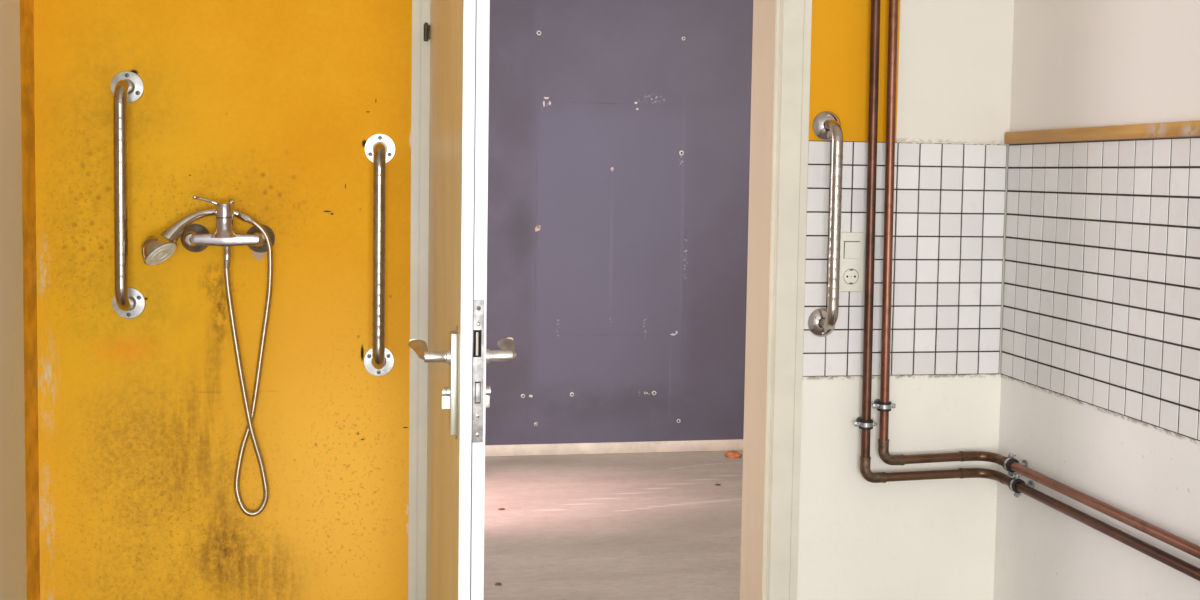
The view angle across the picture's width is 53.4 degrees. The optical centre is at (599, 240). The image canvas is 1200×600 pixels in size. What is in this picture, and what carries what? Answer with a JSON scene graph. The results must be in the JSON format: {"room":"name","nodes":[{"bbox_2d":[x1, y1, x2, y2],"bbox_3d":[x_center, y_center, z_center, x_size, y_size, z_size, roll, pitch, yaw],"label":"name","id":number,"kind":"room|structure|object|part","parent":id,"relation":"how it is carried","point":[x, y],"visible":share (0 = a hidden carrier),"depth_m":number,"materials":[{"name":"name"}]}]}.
{"room":"accessible bathroom","nodes":[
{"label":"accessible bathroom","id":0,"kind":"room"},
{"bbox_2d":[0,0,39,599],"bbox_3d":[-0.968,-0.009,0.413,0.204,2.600,4.500,0,3,-10],"label":"wall","id":1,"kind":"structure","parent":0,"point":[19,453],"depth_m":2.52,"materials":[{"name":"beige paint"}]},
{"bbox_2d":[33,0,1013,599],"bbox_3d":[-0.123,-0.139,2.936,2.722,2.600,0.206,0,3,-10],"label":"wall","id":2,"kind":"structure","parent":0,"point":[272,108],"depth_m":2.76,"materials":[{"name":"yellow paint"}]},
{"bbox_2d":[111,71,144,318],"bbox_3d":[-1.050,-0.099,2.632,0.071,0.555,0.089,0,3,-10],"label":"grab bar","id":3,"kind":"object","parent":2,"relation":"attached to","point":[126,86],"visible":1,"depth_m":2.60,"materials":[{"name":"metal"}]},
{"bbox_3d":[-1.050,-0.099,2.631,0.028,0.512,0.085,0,3,-10],"label":"rail","id":4,"kind":"part","parent":3,"relation":"part of","materials":[{"name":"metal"}]},
{"bbox_2d":[141,208,272,516],"bbox_3d":[-0.877,0.281,2.672,0.277,0.711,0.074,-1,4,-27],"label":"shower","id":5,"kind":"object","parent":2,"relation":"attached to","point":[156,248],"visible":0.98,"depth_m":2.69,"materials":[{"name":"silver metal"}]},
{"bbox_3d":[-0.888,-0.030,2.648,0.176,0.087,0.045,0,4,-23],"label":"handle","id":6,"kind":"part","parent":5,"relation":"part of","materials":[{"name":"silver metal"}]},
{"bbox_2d":[181,195,274,254],"bbox_3d":[-0.838,-0.036,2.669,0.207,0.133,0.096,0,3,-10],"label":"shower mixer","id":7,"kind":"object","parent":2,"relation":"attached to","point":[195,238],"visible":0.95,"depth_m":2.64,"materials":[{"name":"grey metal"}]},
{"bbox_3d":[-0.867,-0.087,2.639,0.064,0.030,0.013,-1,4,-25],"label":"lever","id":8,"kind":"part","parent":7,"relation":"part of","materials":[{"name":"silver metal"}]},
{"bbox_2d":[223,246,230,254],"bbox_3d":[-0.831,0.019,2.662,0.017,0.022,0.017,0,3,-10],"label":"outlet","id":9,"kind":"object","parent":7,"relation":"attached to","point":[227,249],"depth_m":2.66,"materials":[{"name":"silver metal"}]},
{"bbox_2d":[363,134,395,375],"bbox_3d":[-0.506,0.037,2.734,0.071,0.566,0.089,0,3,-10],"label":"grab bar","id":10,"kind":"object","parent":2,"relation":"attached to","point":[379,149],"visible":1,"depth_m":2.70,"materials":[{"name":"metal"}]},
{"bbox_3d":[-0.505,0.037,2.732,0.028,0.522,0.085,0,3,-10],"label":"rail","id":11,"kind":"part","parent":10,"relation":"part of","materials":[{"name":"metal"}]},
{"bbox_2d":[408,0,516,599],"bbox_3d":[-0.297,0.162,2.381,0.191,2.033,0.864,0,3,-12],"label":"door","id":12,"kind":"structure","parent":2,"relation":"in","point":[456,355],"depth_m":2.01,"materials":[{"name":"white paint"}]},
{"bbox_3d":[-0.277,0.195,2.009,0.037,0.019,0.019,0,3,-12],"label":"lever handle","id":13,"kind":"part","parent":12,"relation":"part of","materials":[{"name":"metal"}]},
{"bbox_3d":[-0.248,0.240,2.018,0.012,0.172,0.038,0,3,-12],"label":"handle plate","id":14,"kind":"part","parent":12,"relation":"part of","materials":[{"name":"metal"}]},
{"bbox_3d":[-0.198,0.240,2.028,0.004,0.172,0.038,0,3,-12],"label":"handle plate","id":15,"kind":"part","parent":12,"relation":"part of","materials":[{"name":"metal"}]},
{"bbox_3d":[-0.169,0.196,2.031,0.040,0.019,0.019,0,3,-12],"label":"lever handle","id":16,"kind":"part","parent":12,"relation":"part of","materials":[{"name":"metal"}]},
{"bbox_2d":[408,0,811,599],"bbox_3d":[0.017,0.101,2.976,0.970,2.120,0.219,0,3,-10],"label":"door frame","id":17,"kind":"structure","parent":2,"relation":"attached to","point":[781,42],"depth_m":2.95,"materials":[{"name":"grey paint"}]},
{"bbox_2d":[808,111,842,336],"bbox_3d":[0.562,-0.038,2.910,0.072,0.559,0.089,0,3,-10],"label":"grab bar","id":18,"kind":"object","parent":2,"relation":"attached to","point":[826,125],"visible":1,"depth_m":2.88,"materials":[{"name":"metal"}]},
{"bbox_3d":[0.562,-0.038,2.908,0.028,0.515,0.085,0,3,-10],"label":"rail","id":19,"kind":"part","parent":18,"relation":"part of","materials":[{"name":"metal"}]},
{"bbox_2d":[839,232,865,291],"bbox_3d":[0.625,0.052,2.965,0.080,0.147,0.013,0,3,-10],"label":"socket","id":20,"kind":"object","parent":2,"relation":"attached to","point":[852,244],"visible":0.92,"depth_m":2.96,"materials":[{"name":"beige plastic"}]},
{"bbox_2d":[854,416,876,429],"bbox_3d":[0.659,0.454,2.977,0.058,0.022,0.057,0,3,-10],"label":"clamp","id":21,"kind":"object","parent":2,"relation":"attached to","point":[862,424],"visible":0.99,"depth_m":2.96,"materials":[{"name":"metal"}]},
{"bbox_2d":[484,450,742,599],"bbox_3d":[0.087,1.129,4.474,4.900,0.100,2.600,0,3,-10],"label":"floor","id":22,"kind":"structure","parent":0,"point":[656,525],"depth_m":4.49,"materials":[{"name":"beige laminate"}]},
{"bbox_2d":[724,451,741,458],"bbox_3d":[0.631,1.007,5.654,0.079,0.024,0.097,0,3,-10],"label":"scrap","id":23,"kind":"object","parent":22,"relation":"on","point":[730,454],"visible":1,"depth_m":5.62,"materials":[{"name":"orange"}]},
{"bbox_2d":[485,0,752,444],"bbox_3d":[-0.102,-0.292,5.626,4.900,2.600,0.101,0,3,-10],"label":"wall","id":24,"kind":"structure","parent":0,"point":[617,258],"depth_m":5.62,"materials":[{"name":"paint"}]},
{"bbox_2d":[485,439,742,456],"bbox_3d":[-0.113,0.983,5.643,4.700,0.052,0.014,0,3,-10],"label":"baseboard","id":25,"kind":"structure","parent":24,"relation":"attached to","point":[737,444],"depth_m":5.67,"materials":[{"name":"beige paint"}]},
{"bbox_2d":[993,0,1199,599],"bbox_3d":[1.512,0.006,0.840,0.206,2.600,4.500,0,3,-10],"label":"wall","id":26,"kind":"structure","parent":0,"point":[1100,393],"depth_m":2.62,"materials":[{"name":"paint"}]},
{"bbox_2d":[1002,453,1027,476],"bbox_3d":[1.021,0.550,2.936,0.057,0.058,0.022,0,3,-10],"label":"clamp","id":27,"kind":"object","parent":26,"relation":"attached to","point":[1007,460],"visible":0.82,"depth_m":2.93,"materials":[{"name":"metal"}]},
{"bbox_2d":[1008,473,1033,497],"bbox_3d":[1.026,0.595,2.906,0.057,0.058,0.022,0,3,-10],"label":"clamp","id":28,"kind":"object","parent":26,"relation":"attached to","point":[1013,481],"visible":0.81,"depth_m":2.90,"materials":[{"name":"metal"}]},
{"bbox_2d":[860,0,1199,580],"bbox_3d":[1.052,-0.334,1.692,0.374,2.033,2.574,0,3,-10],"label":"copper pipe","id":29,"kind":"object","parent":26,"relation":"attached to","point":[1154,552],"visible":1,"depth_m":2.92,"materials":[{"name":"brown metal"}]},
{"bbox_2d":[878,0,1199,558],"bbox_3d":[1.074,-0.356,1.695,0.328,1.989,2.574,0,3,-10],"label":"copper pipe","id":30,"kind":"object","parent":26,"relation":"attached to","point":[886,457],"visible":0.96,"depth_m":2.93,"materials":[{"name":"brown metal"}]},
{"bbox_2d":[873,399,895,411],"bbox_3d":[0.706,0.410,2.983,0.058,0.022,0.057,0,3,-10],"label":"clamp","id":31,"kind":"object","parent":30,"relation":"attached to","point":[880,406],"visible":0.99,"depth_m":2.96,"materials":[{"name":"metal"}]},
{"bbox_2d":[1005,120,1199,143],"bbox_3d":[1.217,-0.196,1.944,0.016,0.030,2.196,0,3,-10],"label":"wooden strip","id":32,"kind":"object","parent":26,"relation":"attached to","point":[1183,128],"visible":1,"depth_m":2.58,"materials":[{"name":"orange wood"}]}
]}

